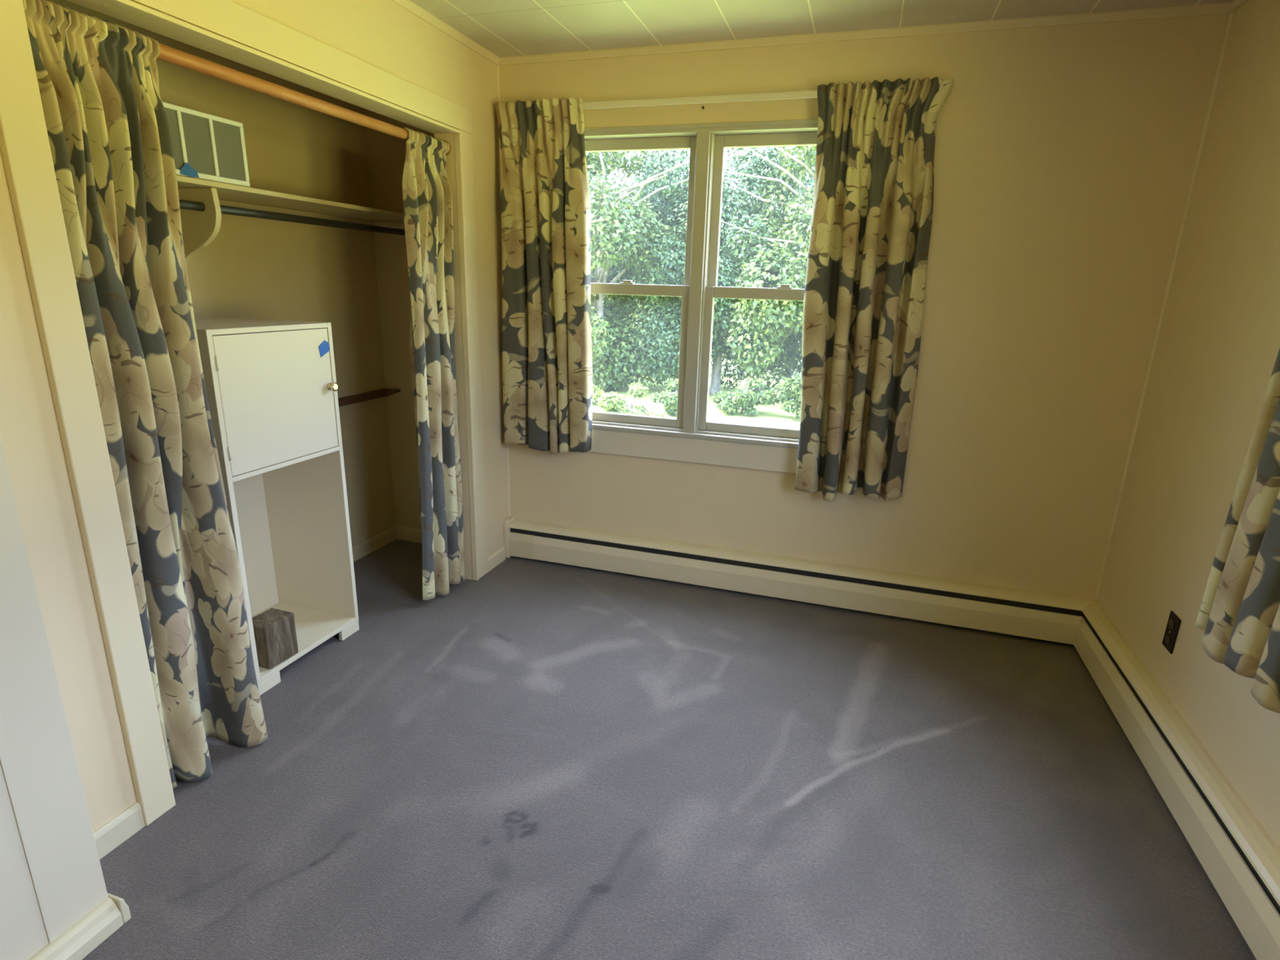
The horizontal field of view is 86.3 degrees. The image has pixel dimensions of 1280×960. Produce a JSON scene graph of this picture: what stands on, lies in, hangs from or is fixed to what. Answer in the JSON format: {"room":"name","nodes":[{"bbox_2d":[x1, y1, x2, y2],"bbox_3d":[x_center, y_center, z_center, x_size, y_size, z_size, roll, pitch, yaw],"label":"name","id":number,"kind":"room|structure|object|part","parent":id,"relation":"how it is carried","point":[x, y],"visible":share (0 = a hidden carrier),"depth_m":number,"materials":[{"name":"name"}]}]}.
{"room":"empty bedroom","nodes":[
{"label":"empty bedroom","id":0,"kind":"room"},
{"bbox_2d":[0,762,48,959],"bbox_3d":[-1.510,0.044,0.524,0.305,2.300,1.544,7,17,17],"label":"wall","id":1,"kind":"structure","parent":0,"point":[23,933],"depth_m":1.31,"materials":[{"name":"paint"}]},
{"bbox_2d":[0,436,107,943],"bbox_3d":[-1.145,-0.120,1.135,0.003,2.300,0.116,7,17,17],"label":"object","id":2,"kind":"structure","parent":1,"relation":"attached to","point":[37,759],"depth_m":1.32,"materials":[{"name":"paint"}]},
{"bbox_2d":[28,801,145,959],"bbox_3d":[-1.445,1.094,0.912,0.239,0.072,1.764,7,17,17],"label":"baseboard","id":3,"kind":"structure","parent":1,"relation":"attached to","point":[81,939],"depth_m":1.46,"materials":[{"name":"white wood"}]},
{"bbox_2d":[50,0,395,546],"bbox_3d":[-1.661,-0.538,2.542,0.100,2.300,2.350,7,17,17],"label":"wall","id":4,"kind":"structure","parent":0,"point":[253,268],"depth_m":2.92,"materials":[{"name":"paint"}]},
{"bbox_2d":[176,174,404,266],"bbox_3d":[-1.472,-0.751,2.327,0.333,0.467,2.159,7,17,17],"label":"closet shelf","id":5,"kind":"object","parent":4,"relation":"attached to","point":[199,228],"visible":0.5,"depth_m":2.37,"materials":[{"name":"beige paint"}]},
{"bbox_2d":[161,101,249,186],"bbox_3d":[-1.351,-1.027,2.095,0.010,0.193,0.340,7,17,17],"label":"screen","id":6,"kind":"object","parent":5,"relation":"on","point":[206,146],"visible":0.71,"depth_m":2.12,"materials":[{"name":"white metal"}]},
{"bbox_2d":[178,199,404,235],"bbox_3d":[-1.377,-0.892,2.251,0.027,0.027,2.164,7,17,17],"label":"hanging rod","id":7,"kind":"object","parent":5,"relation":"attached to","point":[184,204],"visible":0.32,"depth_m":2.50,"materials":[{"name":"metal"}]},
{"bbox_2d":[337,388,400,406],"bbox_3d":[-1.513,-0.251,2.801,0.095,0.038,1.569,7,17,17],"label":"cleat","id":8,"kind":"object","parent":4,"relation":"attached to","point":[344,401],"visible":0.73,"depth_m":3.37,"materials":[{"name":"brown wood"}]},
{"bbox_2d":[351,525,396,561],"bbox_3d":[-1.667,0.560,2.749,0.012,0.075,2.170,7,17,17],"label":"baseboard","id":9,"kind":"structure","parent":4,"relation":"attached to","point":[387,536],"depth_m":3.56,"materials":[{"name":"beige paint"}]},
{"bbox_2d":[0,0,508,831],"bbox_3d":[-1.034,-0.443,2.274,0.100,2.300,2.206,7,17,17],"label":"wall","id":10,"kind":"structure","parent":0,"point":[383,34],"depth_m":1.68,"materials":[{"name":"beige paint"}]},
{"bbox_2d":[0,0,175,826],"bbox_3d":[-1.240,-0.056,1.532,0.020,1.954,0.081,7,17,17],"label":"trim","id":11,"kind":"structure","parent":10,"relation":"attached to","point":[24,144],"depth_m":1.49,"materials":[{"name":"beige paint"}]},
{"bbox_2d":[105,0,471,133],"bbox_3d":[-0.961,-1.248,2.007,0.014,0.090,1.729,7,17,17],"label":"trim","id":12,"kind":"structure","parent":10,"relation":"attached to","point":[228,19],"depth_m":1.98,"materials":[{"name":"beige paint"}]},
{"bbox_2d":[156,43,450,155],"bbox_3d":[-1.023,-1.144,2.047,0.054,0.054,1.545,7,17,17],"label":"curtain rod","id":13,"kind":"object","parent":10,"relation":"attached to","point":[167,54],"visible":0.43,"depth_m":1.94,"materials":[{"name":"brown wood"}]},
{"bbox_2d":[22,0,267,788],"bbox_3d":[-1.236,-0.096,1.741,0.175,1.903,0.317,7,17,17],"label":"curtain","id":14,"kind":"object","parent":13,"relation":"hanging from","point":[106,121],"visible":0.94,"depth_m":1.68,"materials":[{"name":"fabric"}]},
{"bbox_2d":[402,127,465,599],"bbox_3d":[-0.868,-0.411,2.868,0.110,1.897,0.328,7,17,17],"label":"curtain","id":15,"kind":"object","parent":13,"relation":"hanging from","point":[427,193],"visible":1,"depth_m":2.80,"materials":[{"name":"fabric"}]},
{"bbox_2d":[444,140,450,155],"bbox_3d":[-0.788,-1.338,2.750,0.054,0.054,0.013,7,17,17],"label":"socket","id":16,"kind":"object","parent":13,"relation":"attached to","point":[449,151],"depth_m":2.74,"materials":[{"name":"white wood"}]},
{"bbox_2d":[391,0,499,66],"bbox_3d":[-0.945,-1.529,1.944,0.018,0.026,2.206,7,17,17],"label":"trim","id":17,"kind":"structure","parent":10,"relation":"attached to","point":[409,6],"depth_m":2.58,"materials":[{"name":"beige paint"}]},
{"bbox_2d":[453,129,487,580],"bbox_3d":[-0.739,-0.473,3.040,0.014,1.954,0.090,7,17,17],"label":"trim","id":18,"kind":"structure","parent":10,"relation":"attached to","point":[466,138],"depth_m":3.00,"materials":[{"name":"beige paint"}]},
{"bbox_2d":[487,546,505,572],"bbox_3d":[-0.725,0.396,3.424,0.013,0.072,0.182,7,17,17],"label":"baseboard","id":19,"kind":"structure","parent":10,"relation":"attached to","point":[497,557],"depth_m":3.42,"materials":[{"name":"beige paint"}]},
{"bbox_2d":[82,539,1256,959],"bbox_3d":[-0.289,0.971,1.591,3.589,0.001,4.020,7,17,17],"label":"floor","id":20,"kind":"structure","parent":0,"point":[530,759],"depth_m":1.91,"materials":[{"name":"grey carpet"}]},
{"bbox_2d":[195,317,359,695],"bbox_3d":[-1.370,0.066,2.426,0.418,1.217,0.502,7,17,17],"label":"cabinet","id":21,"kind":"object","parent":20,"relation":"on","point":[271,385],"visible":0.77,"depth_m":2.45,"materials":[{"name":"white paint"}]},
{"bbox_3d":[-1.453,0.105,2.200,0.385,1.172,0.018,7,17,17],"label":"panel","id":22,"kind":"part","parent":21,"relation":"part of","materials":[{"name":"white paint"}]},
{"bbox_3d":[-1.565,0.022,2.479,0.006,1.172,0.502,7,17,17],"label":"panel","id":23,"kind":"part","parent":21,"relation":"part of","materials":[{"name":"white paint"}]},
{"bbox_3d":[-1.363,-0.511,2.264,0.384,0.016,0.466,7,17,17],"label":"panel","id":24,"kind":"part","parent":21,"relation":"part of","materials":[{"name":"white paint"}]},
{"bbox_3d":[-1.195,-0.275,2.273,0.016,0.428,0.461,7,17,17],"label":"door","id":25,"kind":"part","parent":21,"relation":"part of","materials":[{"name":"white paint"}]},
{"bbox_2d":[252,608,298,668],"bbox_3d":[-1.301,0.557,2.409,0.110,0.160,0.130,7,17,17],"label":"block","id":26,"kind":"object","parent":21,"relation":"on","point":[274,629],"visible":0.8,"depth_m":2.37,"materials":[{"name":"brown wood"}]},
{"bbox_3d":[-1.305,-0.018,2.644,0.385,1.172,0.018,7,17,17],"label":"panel","id":27,"kind":"part","parent":21,"relation":"part of","materials":[{"name":"white paint"}]},
{"bbox_3d":[-1.396,0.598,2.581,0.384,0.018,0.466,7,17,17],"label":"panel","id":28,"kind":"part","parent":21,"relation":"part of","materials":[{"name":"white paint"}]},
{"bbox_3d":[-1.108,-0.336,2.460,0.029,0.029,0.034,7,17,17],"label":"knob","id":29,"kind":"part","parent":21,"relation":"part of","materials":[{"name":"gold metal"}]},
{"bbox_2d":[503,516,1279,959],"bbox_3d":[0.072,0.857,1.640,2.654,0.206,3.350,7,17,17],"label":"baseboard heater","id":30,"kind":"object","parent":20,"relation":"on","point":[1241,860],"visible":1,"depth_m":2.78,"materials":[{"name":"beige metal"}]},
{"bbox_2d":[364,13,1230,600],"bbox_3d":[0.379,-0.615,3.022,3.489,2.300,0.180,7,17,17],"label":"wall","id":31,"kind":"structure","parent":0,"point":[1065,156],"depth_m":2.65,"materials":[{"name":"beige paint"}]},
{"bbox_2d":[395,525,422,542],"bbox_3d":[-1.064,0.318,3.657,0.584,0.075,0.012,7,17,17],"label":"baseboard","id":32,"kind":"structure","parent":31,"relation":"attached to","point":[403,533],"depth_m":3.71,"materials":[{"name":"beige paint"}]},
{"bbox_2d":[497,65,510,516],"bbox_3d":[-0.644,-0.800,3.244,0.006,2.074,0.006,7,17,17],"label":"trim","id":33,"kind":"structure","parent":31,"relation":"attached to","point":[498,66],"depth_m":3.44,"materials":[{"name":"beige paint"}]},
{"bbox_2d":[584,119,817,473],"bbox_3d":[0.260,-0.780,3.019,1.450,1.412,0.176,7,17,17],"label":"window","id":34,"kind":"structure","parent":31,"relation":"in","point":[689,437],"depth_m":2.99,"materials":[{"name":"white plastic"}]},
{"bbox_3d":[-0.086,-0.581,3.168,0.641,0.634,0.032,7,17,17],"label":"sash","id":35,"kind":"part","parent":34,"relation":"part of","materials":[{"name":"white plastic"}]},
{"bbox_3d":[-0.059,-1.161,3.036,0.647,0.647,0.030,7,17,17],"label":"sash","id":36,"kind":"part","parent":34,"relation":"part of","materials":[{"name":"white plastic"}]},
{"bbox_3d":[0.225,-0.207,3.123,1.450,0.022,0.056,7,17,17],"label":"sill","id":37,"kind":"part","parent":34,"relation":"part of","materials":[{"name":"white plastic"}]},
{"bbox_3d":[0.581,-0.504,2.966,0.641,0.634,0.032,7,17,17],"label":"sash","id":38,"kind":"part","parent":34,"relation":"part of","materials":[{"name":"white plastic"}]},
{"bbox_3d":[0.608,-1.084,2.835,0.647,0.647,0.030,7,17,17],"label":"sash","id":39,"kind":"part","parent":34,"relation":"part of","materials":[{"name":"white plastic"}]},
{"bbox_2d":[542,84,943,109],"bbox_3d":[0.258,-1.505,2.716,1.780,0.024,0.066,7,17,17],"label":"curtain rod","id":40,"kind":"object","parent":31,"relation":"attached to","point":[803,94],"visible":0.58,"depth_m":2.68,"materials":[{"name":"metal"}]},
{"bbox_2d":[495,97,592,453],"bbox_3d":[-0.440,-0.870,3.091,0.467,1.519,0.093,7,17,17],"label":"curtain","id":41,"kind":"object","parent":40,"relation":"hanging from","point":[547,377],"visible":1,"depth_m":3.04,"materials":[{"name":"fabric"}]},
{"bbox_2d":[795,76,953,502],"bbox_3d":[0.876,-0.682,2.696,0.491,1.588,0.118,7,17,17],"label":"curtain","id":42,"kind":"object","parent":40,"relation":"hanging from","point":[873,197],"visible":1,"depth_m":2.66,"materials":[{"name":"fabric"}]},
{"bbox_2d":[498,2,1232,65],"bbox_3d":[0.644,-1.661,2.570,2.655,0.026,0.018,7,17,17],"label":"trim","id":43,"kind":"structure","parent":31,"relation":"attached to","point":[1224,7],"depth_m":2.48,"materials":[{"name":"beige paint"}]},
{"bbox_2d":[1094,12,1233,600],"bbox_3d":[1.876,-0.507,2.483,0.007,2.074,0.007,7,17,17],"label":"trim","id":44,"kind":"structure","parent":31,"relation":"attached to","point":[1231,15],"depth_m":2.44,"materials":[{"name":"beige paint"}]},
{"bbox_2d":[409,0,1233,57],"bbox_3d":[-0.222,-1.297,0.942,3.589,0.120,4.020,7,17,17],"label":"ceiling","id":45,"kind":"structure","parent":0,"point":[504,28],"depth_m":2.42,"materials":[{"name":"paint"}]},
{"bbox_2d":[1096,0,1279,849],"bbox_3d":[1.375,0.059,0.767,0.150,2.300,3.750,7,17,17],"label":"wall","id":46,"kind":"structure","parent":0,"point":[1218,345],"depth_m":2.06,"materials":[{"name":"beige paint"}]},
{"bbox_2d":[1161,610,1181,653],"bbox_3d":[1.654,0.474,2.127,0.008,0.117,0.070,7,17,17],"label":"wall outlet","id":47,"kind":"object","parent":46,"relation":"attached to","point":[1174,622],"visible":1,"depth_m":2.12,"materials":[{"name":"brown plastic"}]},
{"bbox_2d":[1164,635,1170,644],"bbox_3d":[1.651,0.499,2.135,0.004,0.028,0.034,7,17,17],"label":"receptacle","id":48,"kind":"object","parent":47,"relation":"attached to","point":[1167,637],"depth_m":2.13,"materials":[{"name":"brown plastic"}]},
{"bbox_2d":[1168,619,1174,629],"bbox_3d":[1.652,0.448,2.121,0.004,0.028,0.034,7,17,17],"label":"receptacle","id":49,"kind":"object","parent":47,"relation":"attached to","point":[1171,622],"depth_m":2.12,"materials":[{"name":"brown plastic"}]},
{"bbox_2d":[1230,0,1249,12],"bbox_3d":[1.327,-1.043,0.479,0.018,0.026,3.750,7,17,17],"label":"trim","id":50,"kind":"structure","parent":46,"relation":"attached to","point":[1235,5],"depth_m":2.16,"materials":[{"name":"beige paint"}]},
{"bbox_3d":[1.286,-0.841,0.502,0.066,0.024,1.865,7,17,17],"label":"curtain rod","id":51,"kind":"object","parent":46,"relation":"attached to","visible":0},
{"bbox_2d":[1195,347,1279,713],"bbox_3d":[1.441,-0.298,1.371,0.117,1.566,0.472,7,17,17],"label":"curtain","id":52,"kind":"object","parent":51,"relation":"hanging from","point":[1238,615],"visible":1,"depth_m":1.55,"materials":[{"name":"fabric"}]},
{"label":"outside","id":53,"kind":"structure","parent":0,"visible":0},
{"bbox_2d":[592,341,801,428],"bbox_3d":[6.242,-4.825,24.522,52.000,0.200,44.700,7,17,17],"label":"lawn","id":54,"kind":"structure","parent":53,"point":[773,415],"depth_m":10.62,"materials":[{"name":"green plant"}]},
{"bbox_2d":[592,384,607,408],"bbox_3d":[-0.977,-1.109,9.118,1.066,0.718,0.823,7,17,17],"label":"shrub","id":55,"kind":"object","parent":54,"relation":"on","point":[596,394],"visible":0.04,"depth_m":9.15,"materials":[{"name":"green plant"}]},
{"bbox_2d":[596,383,664,417],"bbox_3d":[-0.147,-0.944,8.858,0.920,0.590,0.770,-2,16,-14],"label":"shrub","id":56,"kind":"object","parent":54,"relation":"on","point":[614,402],"visible":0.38,"depth_m":8.67,"materials":[{"name":"green plant"}]},
{"bbox_2d":[585,150,727,392],"bbox_3d":[-0.588,-3.808,11.384,3.789,4.680,3.092,14,20,36],"label":"broadleaf tree","id":57,"kind":"object","parent":54,"relation":"on","point":[615,227],"visible":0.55,"depth_m":11.07,"materials":[{"name":"green plant"}]},
{"bbox_2d":[587,151,732,333],"bbox_3d":[-0.686,-5.231,15.049,5.530,5.395,3.260,5,16,10],"label":"bushy tree","id":58,"kind":"object","parent":54,"relation":"on","point":[633,180],"visible":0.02,"depth_m":14.20,"materials":[{"name":"green plant"}]},
{"bbox_2d":[648,378,709,415],"bbox_3d":[0.573,-1.231,10.013,0.788,0.547,0.623,-3,17,-16],"label":"shrub","id":59,"kind":"object","parent":54,"relation":"on","point":[668,397],"visible":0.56,"depth_m":9.84,"materials":[{"name":"green plant"}]},
{"bbox_2d":[614,146,815,395],"bbox_3d":[1.241,-3.783,11.493,3.681,4.677,2.610,8,17,20],"label":"bushy tree","id":60,"kind":"object","parent":54,"relation":"on","point":[723,308],"visible":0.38,"depth_m":10.97,"materials":[{"name":"green plant"}]},
{"bbox_2d":[669,148,814,375],"bbox_3d":[3.061,-4.622,14.486,5.405,4.746,3.476,7,17,17],"label":"bushy tree","id":61,"kind":"object","parent":54,"relation":"on","point":[752,192],"visible":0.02,"depth_m":14.09,"materials":[{"name":"green plant"}]},
{"bbox_2d":[710,377,779,416],"bbox_3d":[1.565,-1.253,10.167,1.056,0.562,0.809,7,17,17],"label":"shrub","id":62,"kind":"object","parent":54,"relation":"on","point":[753,393],"visible":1,"depth_m":10.03,"materials":[{"name":"green plant"}]},
{"bbox_2d":[720,145,816,391],"bbox_3d":[2.850,-3.495,10.482,3.496,4.770,2.668,7,17,17],"label":"broadleaf tree","id":63,"kind":"object","parent":54,"relation":"on","point":[771,313],"visible":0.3,"depth_m":10.27,"materials":[{"name":"green plant"}]},
{"bbox_2d":[770,374,801,421],"bbox_3d":[2.301,-1.196,9.827,0.851,0.680,0.767,7,17,17],"label":"shrub","id":64,"kind":"object","parent":54,"relation":"on","point":[788,391],"visible":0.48,"depth_m":9.74,"materials":[{"name":"green plant"}]}
]}

